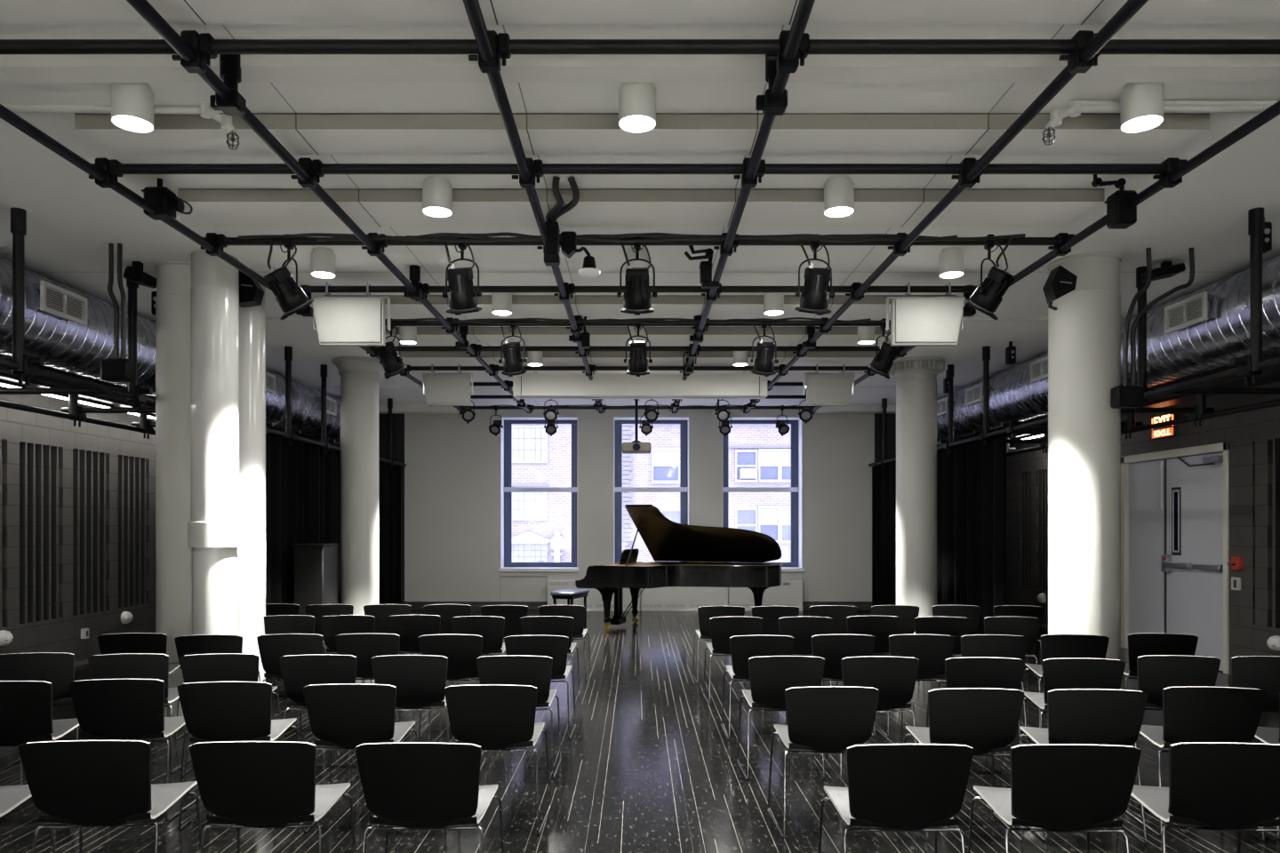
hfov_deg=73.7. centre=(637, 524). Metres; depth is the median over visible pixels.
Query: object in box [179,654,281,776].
chair
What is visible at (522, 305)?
ceiling beam
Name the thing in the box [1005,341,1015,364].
sensor
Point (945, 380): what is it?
sensor
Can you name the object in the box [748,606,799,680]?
chair
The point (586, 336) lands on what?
junction box
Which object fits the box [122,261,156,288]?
lamp
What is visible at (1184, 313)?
grille
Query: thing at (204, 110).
pipe
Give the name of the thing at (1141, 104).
ceiling light
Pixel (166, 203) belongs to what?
box
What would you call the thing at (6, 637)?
dome
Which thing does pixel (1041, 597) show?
dome
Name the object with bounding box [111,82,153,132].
recessed light
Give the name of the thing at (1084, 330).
column
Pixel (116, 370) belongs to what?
conduit pipes
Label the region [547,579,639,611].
cover
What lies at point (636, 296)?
spotlight
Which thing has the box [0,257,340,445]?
spiral duct
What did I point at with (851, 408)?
ceiling beam
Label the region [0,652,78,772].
chair
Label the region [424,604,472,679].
chair
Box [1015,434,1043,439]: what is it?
linear light
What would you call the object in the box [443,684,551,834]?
chair
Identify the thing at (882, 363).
spotlight
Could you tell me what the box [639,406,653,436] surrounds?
spotlight
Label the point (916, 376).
column
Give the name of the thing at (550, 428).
spotlight
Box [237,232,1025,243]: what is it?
ceiling beam
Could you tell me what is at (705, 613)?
chair
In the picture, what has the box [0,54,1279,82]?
ceiling beam
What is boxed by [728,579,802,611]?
cover
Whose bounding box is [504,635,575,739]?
chair
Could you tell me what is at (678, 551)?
grand piano
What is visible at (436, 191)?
recessed light
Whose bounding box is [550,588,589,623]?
piano bench
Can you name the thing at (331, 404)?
grille
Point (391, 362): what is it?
spotlight
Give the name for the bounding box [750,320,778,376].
spotlight
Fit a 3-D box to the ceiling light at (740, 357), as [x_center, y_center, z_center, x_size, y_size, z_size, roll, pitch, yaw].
[1.245,-2.018,10.310,0.180,0.205,0.180,0,0,0]
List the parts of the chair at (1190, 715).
sled leg, seat, backrest, sled leg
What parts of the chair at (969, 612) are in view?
backrest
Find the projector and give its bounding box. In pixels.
[621,399,651,454]
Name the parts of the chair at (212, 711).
sled leg, backrest, seat, sled leg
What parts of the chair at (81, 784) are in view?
sled leg, backrest, seat, sled leg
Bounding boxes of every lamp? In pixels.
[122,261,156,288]
[560,231,599,279]
[682,351,696,373]
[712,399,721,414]
[1139,261,1185,282]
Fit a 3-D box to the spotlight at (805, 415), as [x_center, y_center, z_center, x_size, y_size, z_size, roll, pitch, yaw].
[2.612,-1.819,13.212,0.244,0.531,0.298,0,0,0]
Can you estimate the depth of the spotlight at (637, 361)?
8.30 m
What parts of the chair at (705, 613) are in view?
sled leg, seat, backrest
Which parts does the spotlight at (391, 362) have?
gel frame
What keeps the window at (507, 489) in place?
in the wall at (452, 468)
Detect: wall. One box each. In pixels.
[0,353,299,663]
[299,409,975,610]
[975,352,1279,675]
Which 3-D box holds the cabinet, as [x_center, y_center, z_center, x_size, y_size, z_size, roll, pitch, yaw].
[-3.930,0.895,10.445,0.380,1.310,0.530,0,0,0]
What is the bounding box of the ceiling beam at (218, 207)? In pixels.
[177,188,1104,227]
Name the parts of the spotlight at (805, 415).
gel frame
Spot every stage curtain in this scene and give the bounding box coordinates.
[265,433,400,604]
[872,435,1006,634]
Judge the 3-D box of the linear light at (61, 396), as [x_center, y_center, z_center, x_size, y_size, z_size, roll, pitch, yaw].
[-5.660,-1.258,8.640,0.060,0.044,1.080,0,0,0]
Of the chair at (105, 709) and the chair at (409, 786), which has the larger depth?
the chair at (105, 709)
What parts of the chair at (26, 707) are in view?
backrest, seat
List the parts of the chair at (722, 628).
sled leg, seat, backrest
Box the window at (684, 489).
[613,416,689,563]
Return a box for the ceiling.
[0,24,1279,406]
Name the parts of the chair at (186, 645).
sled leg, backrest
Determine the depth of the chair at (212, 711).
4.32 m
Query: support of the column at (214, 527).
on the floor
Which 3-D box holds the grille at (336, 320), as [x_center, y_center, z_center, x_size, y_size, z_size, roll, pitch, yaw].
[-2.421,-1.698,7.114,0.564,0.356,0.017,0,0,0]
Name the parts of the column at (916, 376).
egg moulding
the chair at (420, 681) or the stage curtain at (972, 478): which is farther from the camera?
the stage curtain at (972, 478)
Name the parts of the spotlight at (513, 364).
gel frame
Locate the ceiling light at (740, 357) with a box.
[733,351,747,366]
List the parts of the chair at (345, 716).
sled leg, backrest, seat, sled leg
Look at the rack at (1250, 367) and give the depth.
7.46 m
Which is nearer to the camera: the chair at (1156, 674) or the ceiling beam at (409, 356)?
the chair at (1156, 674)
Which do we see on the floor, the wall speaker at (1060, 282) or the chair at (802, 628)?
the chair at (802, 628)
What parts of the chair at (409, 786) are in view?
sled leg, backrest, seat, sled leg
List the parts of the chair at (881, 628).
backrest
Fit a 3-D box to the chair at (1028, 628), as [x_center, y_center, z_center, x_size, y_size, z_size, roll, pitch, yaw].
[3.248,1.170,7.526,0.505,0.760,0.472,0,0,9]
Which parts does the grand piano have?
rim moulding, cast plate, lid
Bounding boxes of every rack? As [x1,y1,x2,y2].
[0,207,406,468]
[868,207,1279,468]
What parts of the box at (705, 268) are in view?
jointed arm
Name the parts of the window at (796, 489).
meeting rail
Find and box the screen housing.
[512,365,767,399]
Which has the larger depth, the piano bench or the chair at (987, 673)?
the piano bench
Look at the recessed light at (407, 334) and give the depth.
8.98 m
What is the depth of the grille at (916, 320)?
7.11 m
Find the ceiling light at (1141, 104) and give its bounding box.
[1120,82,1163,132]
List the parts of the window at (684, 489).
meeting rail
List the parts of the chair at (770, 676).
sled leg, seat, backrest, sled leg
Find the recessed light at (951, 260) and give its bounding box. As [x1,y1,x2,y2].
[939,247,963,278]
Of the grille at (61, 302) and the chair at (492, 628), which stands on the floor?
the chair at (492, 628)
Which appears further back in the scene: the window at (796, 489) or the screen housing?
the window at (796, 489)
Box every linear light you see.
[0,379,25,387]
[44,394,113,407]
[129,413,155,419]
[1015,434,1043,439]
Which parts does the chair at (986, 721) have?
sled leg, seat, backrest, sled leg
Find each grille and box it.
[40,280,87,326]
[46,288,81,319]
[265,371,275,393]
[313,299,381,342]
[326,396,336,415]
[423,375,468,403]
[808,375,853,403]
[895,299,963,342]
[936,397,947,416]
[965,383,982,406]
[968,387,979,401]
[1030,355,1047,383]
[1164,291,1207,334]
[1169,299,1201,327]
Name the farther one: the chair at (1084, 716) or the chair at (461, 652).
the chair at (461, 652)
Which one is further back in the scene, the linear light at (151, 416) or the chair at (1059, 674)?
the linear light at (151, 416)
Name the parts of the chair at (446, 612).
backrest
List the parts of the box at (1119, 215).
jointed arm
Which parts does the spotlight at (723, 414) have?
gel frame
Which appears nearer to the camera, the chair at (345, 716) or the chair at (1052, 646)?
the chair at (345, 716)
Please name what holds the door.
in the wall at (1252, 437)
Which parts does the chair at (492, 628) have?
backrest, seat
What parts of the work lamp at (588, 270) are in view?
arm, lamp shade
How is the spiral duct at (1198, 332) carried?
hanging from the ceiling
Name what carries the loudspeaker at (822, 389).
hanging from the grid
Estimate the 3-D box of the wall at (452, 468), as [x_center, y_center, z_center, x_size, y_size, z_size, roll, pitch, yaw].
[0.000,-0.285,15.625,12.800,3.670,0.450,0,0,0]
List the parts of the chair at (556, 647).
backrest, seat, sled leg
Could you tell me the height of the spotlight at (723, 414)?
0.530 m
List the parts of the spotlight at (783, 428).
gel frame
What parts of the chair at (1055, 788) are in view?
sled leg, seat, backrest, sled leg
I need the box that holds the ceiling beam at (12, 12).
[0,0,1279,24]
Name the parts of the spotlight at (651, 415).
gel frame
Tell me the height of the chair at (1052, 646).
0.760 m
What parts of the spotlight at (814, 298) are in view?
pivot knob, gel frame, pivot knob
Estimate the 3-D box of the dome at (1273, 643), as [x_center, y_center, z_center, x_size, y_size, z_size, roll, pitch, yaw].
[6.058,1.134,8.122,0.085,0.150,0.150,0,0,0]
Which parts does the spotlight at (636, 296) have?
gel frame, pivot knob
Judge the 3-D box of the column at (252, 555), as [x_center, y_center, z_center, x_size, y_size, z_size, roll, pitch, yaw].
[-3.390,-0.285,7.400,0.314,3.670,0.314,0,0,0]
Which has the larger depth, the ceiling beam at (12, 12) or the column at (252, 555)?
the column at (252, 555)
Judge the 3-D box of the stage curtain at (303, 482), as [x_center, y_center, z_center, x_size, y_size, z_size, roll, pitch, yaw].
[-4.238,0.250,12.247,0.134,2.560,6.106,0,0,0]
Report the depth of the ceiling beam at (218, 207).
5.47 m
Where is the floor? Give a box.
[0,610,1279,852]
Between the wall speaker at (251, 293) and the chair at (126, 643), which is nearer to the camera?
the chair at (126, 643)
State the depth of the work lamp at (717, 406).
13.49 m
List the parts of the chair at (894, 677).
sled leg, backrest, seat, sled leg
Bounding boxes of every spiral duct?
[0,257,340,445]
[936,255,1279,444]
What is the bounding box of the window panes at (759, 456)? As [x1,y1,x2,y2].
[512,424,790,562]
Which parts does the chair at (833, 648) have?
backrest, sled leg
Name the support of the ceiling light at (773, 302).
in the ceiling
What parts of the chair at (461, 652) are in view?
sled leg, backrest, seat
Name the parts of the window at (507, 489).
sill moulding, meeting rail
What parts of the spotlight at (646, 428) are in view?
gel frame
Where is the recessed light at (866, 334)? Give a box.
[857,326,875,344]
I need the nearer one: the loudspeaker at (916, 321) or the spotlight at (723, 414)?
the loudspeaker at (916, 321)
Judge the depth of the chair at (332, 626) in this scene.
7.43 m
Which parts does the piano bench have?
leg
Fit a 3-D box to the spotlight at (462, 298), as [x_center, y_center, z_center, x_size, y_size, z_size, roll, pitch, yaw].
[-1.219,-1.722,5.955,0.281,0.576,0.280,0,0,0]
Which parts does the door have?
flush rod, vision trim, vision glass, vision frame, closer arm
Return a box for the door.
[1120,441,1228,674]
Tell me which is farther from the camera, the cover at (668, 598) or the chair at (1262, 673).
the cover at (668, 598)
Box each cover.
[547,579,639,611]
[640,586,727,611]
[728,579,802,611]
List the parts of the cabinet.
door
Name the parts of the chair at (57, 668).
sled leg, backrest, seat, sled leg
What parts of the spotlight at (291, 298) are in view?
gel frame, pivot knob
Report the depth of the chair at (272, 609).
8.50 m
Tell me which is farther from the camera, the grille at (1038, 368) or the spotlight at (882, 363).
the grille at (1038, 368)
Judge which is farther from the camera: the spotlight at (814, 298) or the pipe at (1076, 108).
the spotlight at (814, 298)
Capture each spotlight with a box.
[263,237,313,319]
[375,318,407,378]
[442,237,482,315]
[459,392,475,423]
[488,406,503,436]
[498,318,527,376]
[543,399,559,423]
[544,405,558,436]
[616,237,657,315]
[624,320,652,376]
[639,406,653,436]
[643,399,659,423]
[714,399,730,423]
[718,405,732,436]
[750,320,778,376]
[775,405,789,436]
[794,240,834,315]
[798,389,814,423]
[866,318,900,378]
[963,234,1015,319]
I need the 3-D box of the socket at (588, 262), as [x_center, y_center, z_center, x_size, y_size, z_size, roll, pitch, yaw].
[-0.397,-1.819,5.850,0.245,0.165,0.108,0,0,0]
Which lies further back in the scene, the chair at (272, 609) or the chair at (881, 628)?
the chair at (272, 609)
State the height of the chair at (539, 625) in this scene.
0.760 m
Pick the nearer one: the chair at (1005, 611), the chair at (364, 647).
the chair at (364, 647)
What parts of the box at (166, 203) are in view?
stem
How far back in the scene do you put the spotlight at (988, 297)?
5.87 m
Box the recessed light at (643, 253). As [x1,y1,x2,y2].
[625,247,648,269]
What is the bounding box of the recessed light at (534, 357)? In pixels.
[528,351,542,366]
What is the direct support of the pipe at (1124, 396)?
hanging from the ceiling
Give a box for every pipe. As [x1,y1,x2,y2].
[0,101,239,150]
[1042,100,1279,145]
[1110,247,1194,408]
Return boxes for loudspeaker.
[311,281,390,345]
[422,364,472,406]
[803,364,854,406]
[886,281,965,345]
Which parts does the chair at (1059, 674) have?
sled leg, seat, backrest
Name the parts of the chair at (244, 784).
sled leg, backrest, seat, sled leg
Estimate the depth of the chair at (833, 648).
6.15 m
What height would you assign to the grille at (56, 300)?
0.230 m
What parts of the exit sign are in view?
panel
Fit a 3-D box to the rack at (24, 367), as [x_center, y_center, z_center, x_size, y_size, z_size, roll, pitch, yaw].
[-4.900,-1.535,8.900,1.700,1.170,12.800,0,0,0]
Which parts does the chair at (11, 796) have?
seat, sled leg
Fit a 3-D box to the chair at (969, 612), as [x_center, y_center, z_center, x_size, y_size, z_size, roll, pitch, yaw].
[3.164,1.170,8.567,0.505,0.760,0.472,0,0,9]
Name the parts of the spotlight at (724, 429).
gel frame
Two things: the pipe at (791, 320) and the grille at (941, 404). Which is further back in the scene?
the grille at (941, 404)
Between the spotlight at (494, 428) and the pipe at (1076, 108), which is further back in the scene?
the spotlight at (494, 428)
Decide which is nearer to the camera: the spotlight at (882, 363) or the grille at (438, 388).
the spotlight at (882, 363)
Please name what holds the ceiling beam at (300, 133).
attached to the ceiling
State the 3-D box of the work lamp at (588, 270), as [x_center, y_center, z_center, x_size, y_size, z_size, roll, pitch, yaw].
[-0.389,-1.844,5.850,0.269,0.305,0.150,0,0,0]
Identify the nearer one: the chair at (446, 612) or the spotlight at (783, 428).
the chair at (446, 612)
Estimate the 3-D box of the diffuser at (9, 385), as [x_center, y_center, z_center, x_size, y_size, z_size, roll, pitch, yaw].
[-5.660,-1.244,7.080,0.024,0.016,1.540,0,0,0]
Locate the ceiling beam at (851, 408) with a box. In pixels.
[805,317,1126,413]
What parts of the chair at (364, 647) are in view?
backrest, sled leg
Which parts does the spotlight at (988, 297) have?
pivot knob, gel frame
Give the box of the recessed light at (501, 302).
[491,292,511,315]
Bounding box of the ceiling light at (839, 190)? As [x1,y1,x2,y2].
[824,176,854,217]
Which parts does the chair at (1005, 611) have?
backrest, sled leg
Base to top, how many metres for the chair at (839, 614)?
0.760 m
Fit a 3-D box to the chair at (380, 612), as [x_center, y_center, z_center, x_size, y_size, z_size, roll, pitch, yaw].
[-2.498,1.170,8.662,0.505,0.760,0.472,0,0,-5]
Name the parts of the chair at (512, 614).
backrest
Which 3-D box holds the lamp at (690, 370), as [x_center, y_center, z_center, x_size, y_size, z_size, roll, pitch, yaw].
[0.633,-1.976,10.300,0.164,0.287,0.108,0,0,0]
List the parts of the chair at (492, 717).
backrest, seat, sled leg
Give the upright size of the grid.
0.260 m
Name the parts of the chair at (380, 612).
backrest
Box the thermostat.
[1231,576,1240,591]
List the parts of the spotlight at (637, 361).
gel frame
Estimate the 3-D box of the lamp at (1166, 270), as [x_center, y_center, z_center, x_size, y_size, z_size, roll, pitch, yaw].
[4.248,-2.049,6.900,0.263,0.142,0.200,0,0,0]
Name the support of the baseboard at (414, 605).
attached to the wall at (452, 468)
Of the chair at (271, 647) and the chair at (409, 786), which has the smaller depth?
the chair at (409, 786)
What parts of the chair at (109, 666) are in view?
backrest, seat, sled leg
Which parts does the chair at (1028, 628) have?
backrest, seat, sled leg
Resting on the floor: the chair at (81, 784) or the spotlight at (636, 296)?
the chair at (81, 784)
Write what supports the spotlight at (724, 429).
hanging from the grid
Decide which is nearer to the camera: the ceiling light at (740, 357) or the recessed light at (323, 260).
the recessed light at (323, 260)
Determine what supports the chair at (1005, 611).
on the floor
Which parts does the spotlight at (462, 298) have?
gel frame, pivot knob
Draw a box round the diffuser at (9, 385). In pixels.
[0,383,16,387]
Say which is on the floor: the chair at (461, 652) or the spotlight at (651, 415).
the chair at (461, 652)
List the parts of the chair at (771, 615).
backrest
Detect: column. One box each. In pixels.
[154,260,191,717]
[187,250,241,635]
[237,282,265,682]
[332,356,383,615]
[888,356,945,634]
[1047,251,1121,688]
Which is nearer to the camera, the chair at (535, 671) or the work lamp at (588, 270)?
the chair at (535, 671)
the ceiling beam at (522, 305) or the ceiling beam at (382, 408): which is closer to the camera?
the ceiling beam at (522, 305)
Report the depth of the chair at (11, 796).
3.44 m
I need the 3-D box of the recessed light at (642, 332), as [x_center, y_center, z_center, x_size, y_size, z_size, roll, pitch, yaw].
[0.000,-2.018,9.050,0.180,0.205,0.180,0,0,0]
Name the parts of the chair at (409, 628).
backrest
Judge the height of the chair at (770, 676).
0.760 m
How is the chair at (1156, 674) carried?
on the floor
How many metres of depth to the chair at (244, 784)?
3.15 m
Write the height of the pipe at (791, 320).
0.071 m
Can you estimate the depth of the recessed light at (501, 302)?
7.71 m
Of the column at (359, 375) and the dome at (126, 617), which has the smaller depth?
the dome at (126, 617)
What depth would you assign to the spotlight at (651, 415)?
13.13 m
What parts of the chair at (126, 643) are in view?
backrest, sled leg, seat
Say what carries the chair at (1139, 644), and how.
on the floor
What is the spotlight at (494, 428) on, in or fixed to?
hanging from the grid
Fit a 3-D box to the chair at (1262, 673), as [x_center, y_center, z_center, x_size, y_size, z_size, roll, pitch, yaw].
[3.870,1.170,5.320,0.505,0.760,0.472,0,0,13]
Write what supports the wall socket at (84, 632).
attached to the wall at (77, 505)
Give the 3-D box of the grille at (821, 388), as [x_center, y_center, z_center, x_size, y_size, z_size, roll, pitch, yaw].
[2.437,-1.698,10.743,0.564,0.356,0.017,0,0,0]
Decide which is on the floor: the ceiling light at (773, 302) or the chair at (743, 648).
the chair at (743, 648)
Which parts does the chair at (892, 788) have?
sled leg, seat, backrest, sled leg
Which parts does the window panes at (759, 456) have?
pane, pane, pane, pane, pane, pane, pane, pane, pane, pane, pane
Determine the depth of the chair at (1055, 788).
3.10 m
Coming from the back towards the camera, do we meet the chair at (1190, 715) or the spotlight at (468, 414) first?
the spotlight at (468, 414)
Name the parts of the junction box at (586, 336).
stem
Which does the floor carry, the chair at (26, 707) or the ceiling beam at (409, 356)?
the chair at (26, 707)
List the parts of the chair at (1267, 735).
sled leg, seat, backrest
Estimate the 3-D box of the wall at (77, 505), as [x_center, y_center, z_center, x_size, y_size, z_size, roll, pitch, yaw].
[-6.250,-0.285,6.550,0.300,3.670,17.900,0,0,0]
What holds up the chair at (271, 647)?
on the floor
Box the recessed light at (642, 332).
[628,326,646,343]
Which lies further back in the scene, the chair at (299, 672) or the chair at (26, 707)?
the chair at (299, 672)
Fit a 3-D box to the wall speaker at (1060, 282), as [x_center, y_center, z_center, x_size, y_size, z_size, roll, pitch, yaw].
[3.243,-1.817,6.569,0.195,0.303,0.183,0,0,0]
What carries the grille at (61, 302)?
attached to the spiral duct at (72, 329)
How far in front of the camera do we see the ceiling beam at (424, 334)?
9.17 m
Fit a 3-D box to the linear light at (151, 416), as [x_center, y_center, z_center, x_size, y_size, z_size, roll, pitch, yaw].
[-5.660,-1.258,9.880,0.060,0.044,1.040,0,0,0]
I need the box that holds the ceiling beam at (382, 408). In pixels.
[144,317,459,413]
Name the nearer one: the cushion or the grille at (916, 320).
the grille at (916, 320)
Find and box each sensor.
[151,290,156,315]
[943,369,948,393]
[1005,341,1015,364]
[1262,216,1271,254]
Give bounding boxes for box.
[141,177,192,220]
[544,176,579,266]
[581,316,590,348]
[683,245,719,288]
[1091,174,1137,229]
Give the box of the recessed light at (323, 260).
[311,247,335,278]
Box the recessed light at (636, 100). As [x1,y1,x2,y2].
[618,82,655,132]
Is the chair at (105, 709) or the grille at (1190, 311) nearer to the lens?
the chair at (105, 709)
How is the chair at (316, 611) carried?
on the floor
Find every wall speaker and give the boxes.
[238,270,263,307]
[1042,264,1077,311]
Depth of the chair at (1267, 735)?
4.40 m
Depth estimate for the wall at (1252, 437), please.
8.72 m
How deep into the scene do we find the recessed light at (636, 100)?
4.04 m
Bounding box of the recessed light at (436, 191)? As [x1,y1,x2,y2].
[422,176,452,217]
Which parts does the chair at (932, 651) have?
sled leg, backrest, seat, sled leg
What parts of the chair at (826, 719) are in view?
sled leg, seat, backrest, sled leg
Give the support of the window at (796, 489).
in the wall at (452, 468)
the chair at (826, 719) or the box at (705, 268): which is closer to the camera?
the chair at (826, 719)
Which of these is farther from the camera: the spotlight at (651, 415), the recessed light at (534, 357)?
the spotlight at (651, 415)
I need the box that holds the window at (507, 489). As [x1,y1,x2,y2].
[498,416,579,575]
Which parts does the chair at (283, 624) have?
backrest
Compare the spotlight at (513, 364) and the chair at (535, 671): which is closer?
the chair at (535, 671)
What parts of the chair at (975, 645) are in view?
backrest, sled leg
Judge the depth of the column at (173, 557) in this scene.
6.86 m
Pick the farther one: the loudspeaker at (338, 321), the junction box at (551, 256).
the loudspeaker at (338, 321)
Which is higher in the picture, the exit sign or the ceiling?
the ceiling
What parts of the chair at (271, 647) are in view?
sled leg, seat, backrest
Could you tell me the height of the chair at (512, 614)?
0.760 m
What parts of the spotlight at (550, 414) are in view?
gel frame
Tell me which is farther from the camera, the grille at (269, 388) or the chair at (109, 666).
the grille at (269, 388)
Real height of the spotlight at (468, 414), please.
0.531 m
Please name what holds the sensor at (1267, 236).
hanging from the ceiling
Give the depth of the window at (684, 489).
15.73 m
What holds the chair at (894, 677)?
on the floor
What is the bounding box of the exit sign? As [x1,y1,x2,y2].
[1152,413,1177,439]
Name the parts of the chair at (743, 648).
sled leg, seat, backrest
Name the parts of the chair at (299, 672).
sled leg, seat, backrest, sled leg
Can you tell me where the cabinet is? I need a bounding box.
[292,544,339,654]
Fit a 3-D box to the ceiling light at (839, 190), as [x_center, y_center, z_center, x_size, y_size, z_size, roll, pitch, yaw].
[1.245,-2.018,5.270,0.180,0.205,0.180,0,0,0]
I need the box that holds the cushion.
[550,588,589,596]
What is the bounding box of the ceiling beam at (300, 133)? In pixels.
[74,112,1209,155]
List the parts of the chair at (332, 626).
seat, backrest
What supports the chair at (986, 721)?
on the floor
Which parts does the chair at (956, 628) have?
backrest, seat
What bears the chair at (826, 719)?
on the floor
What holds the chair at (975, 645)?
on the floor
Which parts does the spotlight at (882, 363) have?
gel frame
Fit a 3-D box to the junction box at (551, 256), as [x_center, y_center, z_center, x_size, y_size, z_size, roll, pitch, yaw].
[-0.483,-1.917,5.424,0.179,0.420,0.508,0,0,-15]
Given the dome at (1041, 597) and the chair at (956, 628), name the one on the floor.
the chair at (956, 628)
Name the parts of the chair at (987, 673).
sled leg, backrest, sled leg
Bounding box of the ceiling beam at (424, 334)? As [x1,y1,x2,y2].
[384,327,891,342]
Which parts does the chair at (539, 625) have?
backrest, seat, sled leg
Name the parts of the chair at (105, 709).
backrest, seat, sled leg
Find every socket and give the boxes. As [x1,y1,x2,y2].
[80,628,88,639]
[560,245,596,268]
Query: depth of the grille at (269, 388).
10.70 m
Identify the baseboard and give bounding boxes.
[74,659,88,667]
[404,601,871,610]
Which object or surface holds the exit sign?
attached to the wall at (1252, 437)
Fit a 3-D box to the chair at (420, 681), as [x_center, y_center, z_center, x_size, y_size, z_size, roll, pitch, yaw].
[-1.387,1.170,5.378,0.505,0.760,0.472,0,0,-1]
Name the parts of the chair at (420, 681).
backrest, seat, sled leg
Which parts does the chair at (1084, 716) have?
sled leg, seat, backrest, sled leg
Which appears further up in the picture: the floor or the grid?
the grid
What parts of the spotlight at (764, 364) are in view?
gel frame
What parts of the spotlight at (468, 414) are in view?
gel frame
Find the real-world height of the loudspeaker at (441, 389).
0.520 m
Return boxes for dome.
[0,630,13,646]
[120,611,133,623]
[1037,592,1046,603]
[1265,635,1279,651]
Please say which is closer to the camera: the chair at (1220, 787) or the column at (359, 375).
the chair at (1220, 787)
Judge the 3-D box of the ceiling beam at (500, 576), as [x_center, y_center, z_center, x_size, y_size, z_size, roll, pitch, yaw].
[0.258,1.129,15.394,5.465,0.532,0.012,0,0,0]
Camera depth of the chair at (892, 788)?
3.11 m
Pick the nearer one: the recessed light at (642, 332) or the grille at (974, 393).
the recessed light at (642, 332)
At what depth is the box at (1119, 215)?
5.11 m
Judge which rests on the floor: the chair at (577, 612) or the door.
the chair at (577, 612)
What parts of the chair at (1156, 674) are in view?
seat, sled leg, backrest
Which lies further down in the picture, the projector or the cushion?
the cushion
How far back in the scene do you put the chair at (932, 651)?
6.15 m
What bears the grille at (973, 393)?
attached to the spiral duct at (1198, 332)
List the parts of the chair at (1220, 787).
sled leg, seat, backrest, sled leg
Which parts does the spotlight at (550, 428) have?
gel frame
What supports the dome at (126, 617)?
attached to the wall at (77, 505)
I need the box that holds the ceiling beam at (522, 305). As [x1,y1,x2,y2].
[324,295,956,315]
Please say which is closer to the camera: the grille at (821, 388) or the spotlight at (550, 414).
the grille at (821, 388)
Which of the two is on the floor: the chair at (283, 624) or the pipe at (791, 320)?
the chair at (283, 624)
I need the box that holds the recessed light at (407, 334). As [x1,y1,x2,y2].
[399,326,416,344]
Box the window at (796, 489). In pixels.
[722,416,804,575]
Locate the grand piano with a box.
[575,504,781,631]
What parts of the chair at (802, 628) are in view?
backrest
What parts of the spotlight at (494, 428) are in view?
gel frame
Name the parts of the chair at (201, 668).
sled leg, backrest, sled leg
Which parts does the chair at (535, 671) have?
sled leg, backrest, seat, sled leg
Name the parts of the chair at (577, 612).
backrest, seat, sled leg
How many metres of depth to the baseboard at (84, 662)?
9.35 m
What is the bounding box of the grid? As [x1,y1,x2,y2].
[0,0,1279,413]
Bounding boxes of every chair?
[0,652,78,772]
[0,680,90,824]
[0,784,55,852]
[18,740,203,852]
[69,679,200,824]
[88,654,191,774]
[97,632,180,717]
[174,634,260,740]
[177,681,298,830]
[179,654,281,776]
[189,741,356,852]
[256,633,323,719]
[264,615,325,683]
[265,603,299,615]
[279,655,359,776]
[303,683,417,833]
[304,604,353,635]
[320,615,375,684]
[335,633,414,722]
[355,742,503,852]
[363,604,419,679]
[371,655,448,743]
[387,615,449,686]
[418,634,482,738]
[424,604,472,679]
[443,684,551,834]
[451,616,505,686]
[476,656,561,778]
[480,605,527,656]
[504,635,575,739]
[520,616,580,702]
[538,605,591,681]
[692,606,745,683]
[703,616,763,703]
[721,635,793,739]
[736,656,825,779]
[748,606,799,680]
[767,686,879,838]
[778,616,831,687]
[808,605,856,634]
[811,634,875,737]
[817,744,973,852]
[824,656,919,780]
[836,616,900,686]
[871,605,919,634]
[874,634,953,737]
[903,688,1023,842]
[910,616,969,703]
[926,657,1024,771]
[928,605,981,679]
[945,634,1027,739]
[967,744,1141,852]
[984,616,1040,693]
[993,605,1044,683]
[1017,658,1125,737]
[1017,688,1148,845]
[1021,634,1109,727]
[1113,743,1279,852]
[1120,655,1220,776]
[1123,633,1198,689]
[1125,687,1265,841]
[1230,656,1279,712]
[1255,693,1279,839]
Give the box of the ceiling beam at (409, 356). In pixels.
[400,351,879,362]
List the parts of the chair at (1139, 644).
seat, sled leg, backrest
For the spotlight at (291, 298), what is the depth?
5.88 m
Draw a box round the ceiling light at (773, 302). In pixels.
[763,292,783,315]
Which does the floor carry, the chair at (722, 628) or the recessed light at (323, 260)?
the chair at (722, 628)
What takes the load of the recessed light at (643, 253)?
in the ceiling
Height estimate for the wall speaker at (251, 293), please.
0.280 m
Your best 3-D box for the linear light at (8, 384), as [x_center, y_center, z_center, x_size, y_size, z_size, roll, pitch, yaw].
[-5.660,-1.258,7.080,0.060,0.044,1.560,0,0,0]
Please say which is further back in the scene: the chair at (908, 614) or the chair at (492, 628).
the chair at (908, 614)
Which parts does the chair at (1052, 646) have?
sled leg, seat, backrest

